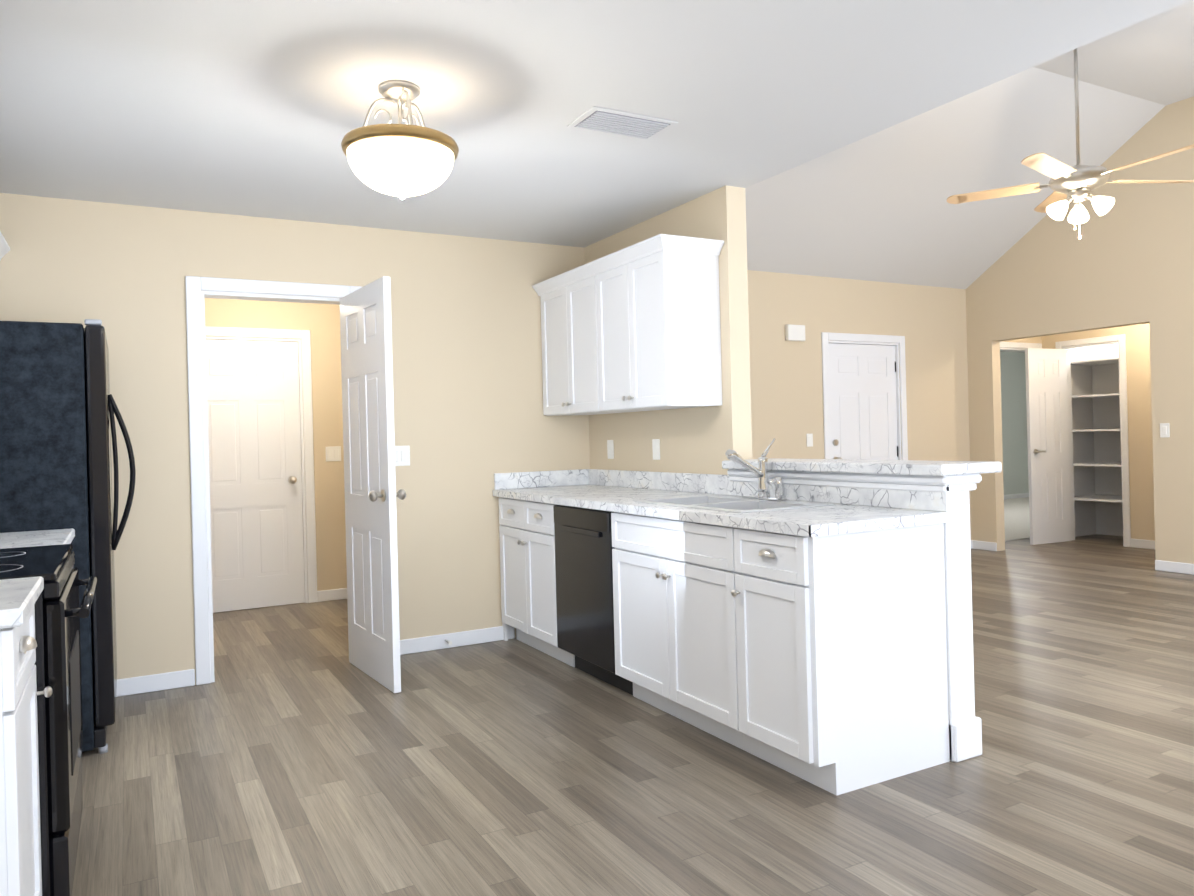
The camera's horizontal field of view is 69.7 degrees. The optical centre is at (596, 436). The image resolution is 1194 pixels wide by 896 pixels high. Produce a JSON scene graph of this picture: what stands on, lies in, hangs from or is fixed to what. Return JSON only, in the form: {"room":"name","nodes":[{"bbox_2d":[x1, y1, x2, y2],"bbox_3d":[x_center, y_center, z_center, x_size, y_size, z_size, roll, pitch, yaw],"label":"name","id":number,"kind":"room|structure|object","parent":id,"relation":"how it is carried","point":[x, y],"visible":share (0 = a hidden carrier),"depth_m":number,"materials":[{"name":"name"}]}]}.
{"room":"kitchen","nodes":[
{"label":"kitchen","id":0,"kind":"room"},
{"bbox_2d":[0,528,74,548],"bbox_3d":[-2.181,0.382,2.932,0.648,0.036,0.675,-2,0,-29],"label":"countertop","id":1,"kind":"structure","parent":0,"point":[58,536],"depth_m":3.04,"materials":[{"name":"white stone"}]},
{"bbox_2d":[204,298,346,590],"bbox_3d":[-2.530,0.066,6.515,1.940,2.440,0.120,-2,0,-29],"label":"wall","id":2,"kind":"structure","parent":0,"point":[321,322],"depth_m":6.67,"materials":[{"name":"beige paint"}]},
{"bbox_2d":[206,339,304,612],"bbox_3d":[-2.619,0.282,6.426,0.770,2.005,0.188,-2,0,-29],"label":"hall door","id":3,"kind":"structure","parent":2,"relation":"in","point":[255,479],"depth_m":6.43,"materials":[{"name":"white wood"}]},
{"bbox_2d":[317,588,346,601],"bbox_3d":[-1.950,1.228,6.740,0.480,0.085,0.014,-2,0,-29],"label":"baseboard","id":4,"kind":"structure","parent":2,"relation":"attached to","point":[333,594],"depth_m":6.67,"materials":[{"name":"white wood"}]},
{"bbox_2d":[325,446,340,461],"bbox_3d":[-2.058,0.133,6.697,0.118,0.116,0.009,-2,0,-29],"label":"light switch","id":5,"kind":"object","parent":2,"relation":"attached to","point":[333,453],"visible":1,"depth_m":6.70,"materials":[{"name":"white plastic"}]},
{"bbox_2d":[0,193,589,684],"bbox_3d":[-1.591,0.042,4.749,3.450,2.440,0.120,-2,0,-29],"label":"wall","id":6,"kind":"structure","parent":0,"point":[470,417],"depth_m":4.77,"materials":[{"name":"beige paint"}]},
{"bbox_2d":[116,669,194,696],"bbox_3d":[-2.222,1.236,4.310,0.365,0.085,0.014,-2,0,-29],"label":"baseboard","id":7,"kind":"structure","parent":6,"relation":"attached to","point":[154,682],"depth_m":4.30,"materials":[{"name":"white wood"}]},
{"bbox_2d":[185,276,361,684],"bbox_3d":[-1.722,0.215,4.675,0.900,2.100,0.154,-2,0,-29],"label":"door frame","id":8,"kind":"structure","parent":6,"relation":"attached to","point":[199,332],"depth_m":4.45,"materials":[{"name":"white wood"}]},
{"bbox_2d":[339,276,405,692],"bbox_3d":[-1.174,0.237,4.482,0.188,2.020,0.736,-2,0,-29],"label":"kitchen door","id":9,"kind":"structure","parent":6,"relation":"in","point":[371,494],"depth_m":4.38,"materials":[{"name":"white wood"}]},
{"bbox_2d":[395,446,409,465],"bbox_3d":[-1.132,0.110,4.924,0.118,0.116,0.009,-2,0,-29],"label":"light switch","id":10,"kind":"object","parent":6,"relation":"attached to","point":[402,455],"visible":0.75,"depth_m":4.93,"materials":[{"name":"white plastic"}]},
{"bbox_2d":[400,625,514,654],"bbox_3d":[-0.885,1.201,5.043,0.865,0.085,0.014,-2,0,-29],"label":"baseboard","id":11,"kind":"structure","parent":6,"relation":"attached to","point":[435,642],"depth_m":5.06,"materials":[{"name":"white wood"}]},
{"bbox_2d":[494,469,588,488],"bbox_3d":[-0.339,0.264,5.350,0.642,0.099,0.020,-2,0,-29],"label":"backsplash","id":12,"kind":"structure","parent":6,"relation":"attached to","point":[534,480],"depth_m":5.33,"materials":[{"name":"white stone"}]},
{"bbox_2d":[0,0,1145,247],"bbox_3d":[0.251,-1.276,1.204,3.570,0.100,8.140,-2,0,-29],"label":"ceiling","id":13,"kind":"structure","parent":0,"point":[256,108],"depth_m":3.00,"materials":[{"name":"white paint"}]},
{"bbox_2d":[341,80,458,199],"bbox_3d":[-0.677,-1.011,2.961,0.396,0.383,0.396,-2,0,-29],"label":"kitchen ceiling light","id":14,"kind":"object","parent":13,"relation":"attached to","point":[401,160],"visible":1,"depth_m":2.85,"materials":[{"name":"white glass"}]},
{"bbox_2d":[567,106,677,140],"bbox_3d":[0.100,-1.216,3.344,0.380,0.012,0.220,-2,0,-29],"label":"ceiling vent","id":15,"kind":"object","parent":13,"relation":"in","point":[616,122],"visible":0.98,"depth_m":3.32,"materials":[{"name":"white metal"}]},
{"bbox_2d":[72,534,1193,895],"bbox_3d":[4.045,1.144,5.759,14.650,0.060,12.700,-2,0,-29],"label":"floor","id":16,"kind":"structure","parent":0,"point":[290,750],"depth_m":3.04,"materials":[{"name":"brown wood"}]},
{"bbox_2d":[0,612,43,895],"bbox_3d":[-1.531,0.823,1.748,0.628,0.876,0.460,-2,0,-29],"label":"base cabinet","id":17,"kind":"object","parent":16,"relation":"on","point":[20,856],"depth_m":1.78,"materials":[{"name":"white wood"}]},
{"bbox_2d":[0,576,43,631],"bbox_3d":[-1.528,0.365,1.742,0.648,0.036,0.495,-2,0,-29],"label":"countertop","id":18,"kind":"structure","parent":17,"relation":"on","point":[18,596],"depth_m":1.83,"materials":[{"name":"white stone"}]},
{"bbox_2d":[44,686,52,697],"bbox_3d":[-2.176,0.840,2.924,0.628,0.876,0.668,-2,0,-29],"label":"knob","id":19,"kind":"object","parent":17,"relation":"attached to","point":[48,691],"depth_m":2.08,"materials":[{"name":"white"}]},
{"bbox_2d":[0,544,96,895],"bbox_3d":[-1.783,0.680,2.319,0.739,1.175,0.760,-2,0,-29],"label":"stove","id":20,"kind":"object","parent":16,"relation":"on","point":[59,613],"visible":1,"depth_m":2.15,"materials":[{"name":"black metal"}]},
{"bbox_2d":[0,319,135,753],"bbox_3d":[-2.455,0.412,3.680,0.849,1.745,0.885,-2,0,-29],"label":"refrigerator","id":21,"kind":"object","parent":16,"relation":"on","point":[59,409],"visible":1,"depth_m":3.40,"materials":[{"name":"black metal"}]},
{"bbox_2d":[498,497,664,666],"bbox_3d":[-0.124,0.785,5.017,0.653,0.876,0.798,-2,0,-29],"label":"base cabinet","id":22,"kind":"object","parent":16,"relation":"on","point":[526,528],"depth_m":4.53,"materials":[{"name":"white wood"}]},
{"bbox_2d":[553,505,632,694],"bbox_3d":[0.187,0.781,4.385,0.618,0.868,0.602,-2,0,-29],"label":"dishwasher","id":23,"kind":"object","parent":16,"relation":"on","point":[584,586],"visible":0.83,"depth_m":4.21,"materials":[{"name":"black metal"}]},
{"bbox_2d":[717,525,949,795],"bbox_3d":[0.883,0.759,3.179,0.653,0.876,0.456,-2,0,-29],"label":"base cabinet","id":24,"kind":"object","parent":16,"relation":"on","point":[809,644],"depth_m":2.99,"materials":[{"name":"white wood"}]},
{"bbox_2d":[493,485,950,536],"bbox_3d":[0.325,0.316,4.155,0.673,0.036,2.753,-2,0,-29],"label":"countertop","id":25,"kind":"structure","parent":24,"relation":"on","point":[823,521],"depth_m":3.29,"materials":[{"name":"white stone"}]},
{"bbox_2d":[634,495,833,512],"bbox_3d":[0.572,0.379,3.729,0.480,0.189,0.784,-2,0,-29],"label":"sink","id":26,"kind":"object","parent":25,"relation":"in","point":[734,504],"visible":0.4,"depth_m":3.74,"materials":[{"name":"white ceramic"}]},
{"bbox_2d":[725,438,786,500],"bbox_3d":[0.676,0.145,3.789,0.280,0.271,0.250,-2,0,-29],"label":"faucet","id":27,"kind":"object","parent":25,"relation":"on","point":[761,473],"visible":1,"depth_m":3.79,"materials":[{"name":"silver metal"}]},
{"bbox_2d":[1004,497,1029,541],"bbox_3d":[5.587,1.065,11.627,5.700,0.012,3.295,-2,0,-29],"label":"carpet floor","id":28,"kind":"structure","parent":16,"relation":"on","point":[1016,519],"depth_m":11.05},
{"bbox_2d":[584,0,1189,474],"bbox_3d":[1.671,-0.759,2.477,0.120,3.870,9.020,-2,0,-29],"label":"wall","id":29,"kind":"structure","parent":0,"point":[699,440],"depth_m":4.27,"materials":[{"name":"beige paint"}]},
{"bbox_2d":[536,263,597,415],"bbox_3d":[-0.018,-0.546,5.100,0.325,0.812,0.775,-2,0,-29],"label":"upper cabinet","id":30,"kind":"object","parent":29,"relation":"attached to","point":[563,298],"depth_m":5.06,"materials":[{"name":"white wood"}]},
{"bbox_2d":[607,440,613,458],"bbox_3d":[0.082,0.077,5.278,0.008,0.116,0.072,-2,0,-29],"label":"outlet","id":31,"kind":"object","parent":29,"relation":"attached to","point":[610,450],"visible":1,"depth_m":5.27,"materials":[{"name":"white plastic"}]},
{"bbox_2d":[588,234,723,413],"bbox_3d":[0.295,-0.554,4.530,0.325,0.812,0.745,-2,0,-29],"label":"upper cabinet","id":32,"kind":"object","parent":29,"relation":"attached to","point":[634,327],"depth_m":4.26,"materials":[{"name":"white wood"}]},
{"bbox_2d":[652,439,659,459],"bbox_3d":[0.332,0.071,4.822,0.008,0.116,0.072,-2,0,-29],"label":"outlet","id":33,"kind":"object","parent":29,"relation":"attached to","point":[656,448],"visible":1,"depth_m":4.82,"materials":[{"name":"white plastic"}]},
{"bbox_2d":[589,469,949,512],"bbox_3d":[0.609,0.240,4.312,0.020,0.099,2.753,-2,0,-29],"label":"backsplash","id":34,"kind":"structure","parent":29,"relation":"attached to","point":[683,482],"depth_m":3.93,"materials":[{"name":"white stone"}]},
{"bbox_2d":[747,270,1041,539],"bbox_3d":[2.178,-0.153,7.822,5.880,2.630,0.120,-2,0,-29],"label":"wall","id":35,"kind":"structure","parent":0,"point":[786,380],"depth_m":7.81,"materials":[{"name":"beige paint"}]},
{"bbox_2d":[785,324,804,341],"bbox_3d":[1.733,-0.907,7.493,0.200,0.140,0.044,-2,0,-29],"label":"door chime","id":36,"kind":"object","parent":35,"relation":"attached to","point":[794,332],"visible":1,"depth_m":7.46,"materials":[{"name":"white plastic"}]},
{"bbox_2d":[806,433,812,446],"bbox_3d":[1.881,0.030,7.581,0.072,0.116,0.009,-2,0,-29],"label":"light switch","id":37,"kind":"object","parent":35,"relation":"attached to","point":[809,437],"visible":1,"depth_m":7.58,"materials":[{"name":"white plastic"}]},
{"bbox_2d":[828,343,897,459],"bbox_3d":[2.470,0.147,7.961,0.873,2.005,0.188,-2,0,-29],"label":"front door","id":38,"kind":"structure","parent":35,"relation":"in","point":[863,406],"depth_m":7.95,"materials":[{"name":"white wood"}]},
{"bbox_2d":[821,332,907,459],"bbox_3d":[2.465,0.104,7.965,1.050,2.100,0.136,-2,0,-29],"label":"door frame","id":39,"kind":"structure","parent":35,"relation":"attached to","point":[838,338],"depth_m":7.99,"materials":[{"name":"white wood"}]},
{"bbox_2d":[970,540,975,548],"bbox_3d":[1.717,1.132,7.475,4.680,0.085,0.014,-2,0,-29],"label":"baseboard","id":40,"kind":"structure","parent":35,"relation":"attached to","point":[973,542],"depth_m":8.58,"materials":[{"name":"white wood"}]},
{"bbox_2d":[1000,342,1041,351],"bbox_3d":[4.363,0.059,9.007,0.880,2.090,0.136,-2,0,-29],"label":"door frame","id":41,"kind":"structure","parent":35,"relation":"attached to","point":[1005,346],"depth_m":8.98,"materials":[{"name":"white wood"}]},
{"bbox_2d":[745,0,1193,288],"bbox_3d":[2.930,-2.066,5.256,4.820,1.363,5.390,-2,0,-29],"label":"ceiling","id":42,"kind":"structure","parent":0,"point":[877,207],"depth_m":6.81,"materials":[{"name":"white paint"}]},
{"bbox_2d":[947,49,1193,239],"bbox_3d":[3.046,-1.941,5.367,1.487,1.379,1.454,-2,0,-29],"label":"room ceiling fan","id":43,"kind":"object","parent":42,"relation":"hanging from","point":[1077,183],"visible":0.94,"depth_m":5.39,"materials":[{"name":"beige wood"}]},
{"bbox_2d":[1000,351,1028,494],"bbox_3d":[5.555,-0.198,11.624,5.940,2.540,3.540,-2,0,-29],"label":"wall","id":44,"kind":"structure","parent":0,"point":[1014,421],"depth_m":14.27,"materials":[{"name":"white paint"}]},
{"bbox_2d":[1004,493,1028,498],"bbox_3d":[4.798,1.049,13.065,5.700,0.085,0.014,-2,0,-29],"label":"baseboard","id":45,"kind":"structure","parent":44,"relation":"attached to","point":[1022,495],"depth_m":14.25,"materials":[{"name":"white wood"}]},
{"bbox_2d":[966,96,1193,563],"bbox_3d":[5.006,-0.822,6.377,0.120,3.820,5.390,-2,0,-29],"label":"wall","id":46,"kind":"structure","parent":0,"point":[1127,259],"depth_m":7.22,"materials":[{"name":"beige paint"}]},
{"bbox_2d":[1160,423,1169,437],"bbox_3d":[4.620,-0.052,6.981,0.009,0.116,0.072,-2,0,-29],"label":"light switch","id":47,"kind":"object","parent":46,"relation":"attached to","point":[1164,430],"visible":1,"depth_m":6.98,"materials":[{"name":"white plastic"}]},
{"bbox_2d":[1155,560,1193,574],"bbox_3d":[5.410,1.035,5.591,0.014,0.085,3.370,-2,0,-29],"label":"baseboard","id":48,"kind":"structure","parent":46,"relation":"attached to","point":[1169,566],"depth_m":6.93,"materials":[{"name":"white wood"}]},
{"bbox_2d":[1070,344,1122,536],"bbox_3d":[5.507,-0.196,8.894,0.750,2.540,1.199,-2,0,-29],"label":"wall","id":49,"kind":"structure","parent":0,"point":[1098,517],"depth_m":9.36,"materials":[{"name":"white paint"}]},
{"bbox_2d":[1071,357,1121,502],"bbox_3d":[5.448,-0.074,8.883,0.620,1.460,0.990,-2,0,-29],"label":"closet shelves","id":50,"kind":"object","parent":49,"relation":"attached to","point":[1100,497],"visible":0.29,"depth_m":8.94,"materials":[{"name":"white wood"}]},
{"bbox_2d":[1042,323,1154,540],"bbox_3d":[5.286,-0.140,8.396,0.120,2.440,2.100,-2,0,-29],"label":"wall","id":51,"kind":"structure","parent":0,"point":[1140,443],"depth_m":8.33,"materials":[{"name":"beige paint"}]},
{"bbox_2d":[1025,348,1070,544],"bbox_3d":[4.646,0.093,8.853,0.561,2.000,0.135,-2,0,-29],"label":"closet door","id":52,"kind":"structure","parent":51,"relation":"in","point":[1048,448],"depth_m":8.81,"materials":[{"name":"white wood"}]},
{"bbox_2d":[1055,334,1130,546],"bbox_3d":[5.085,0.040,8.751,0.136,2.090,0.720,-2,0,-29],"label":"door frame","id":53,"kind":"structure","parent":51,"relation":"attached to","point":[1120,339],"depth_m":8.47,"materials":[{"name":"white wood"}]},
{"bbox_2d":[1131,538,1154,548],"bbox_3d":[5.498,1.032,7.926,0.014,0.085,1.100,-2,0,-29],"label":"baseboard","id":54,"kind":"structure","parent":51,"relation":"attached to","point":[1137,543],"depth_m":8.30,"materials":[{"name":"white wood"}]},
{"bbox_3d":[-1.228,0.033,0.375,0.120,2.440,8.140,-2,0,-29],"label":"wall","id":55,"kind":"structure","parent":0,"visible":0},
{"bbox_2d":[0,231,9,260],"bbox_3d":[-2.199,-0.498,2.716,0.450,0.812,2.866,-2,0,-29],"label":"upper cabinet","id":56,"kind":"object","parent":55,"relation":"attached to","point":[4,248],"visible":1,"depth_m":3.93,"materials":[{"name":"white wood"}]},
{"bbox_3d":[1.031,0.678,3.714,0.120,1.030,1.220,-2,0,-29],"label":"wall","id":57,"kind":"structure","parent":0,"visible":0},
{"bbox_2d":[727,469,981,762],"bbox_3d":[1.045,0.670,3.687,0.210,1.046,1.280,-2,0,-29],"label":"trim","id":58,"kind":"structure","parent":57,"relation":"on","point":[965,733],"depth_m":3.16,"materials":[{"name":"white wood"}]},
{"bbox_2d":[722,458,1001,475],"bbox_3d":[1.061,0.124,3.694,0.330,0.040,1.293,-2,0,-29],"label":"bar","id":59,"kind":"object","parent":58,"relation":"on","point":[922,467],"visible":0.96,"depth_m":3.36,"materials":[{"name":"stone"}]}
]}

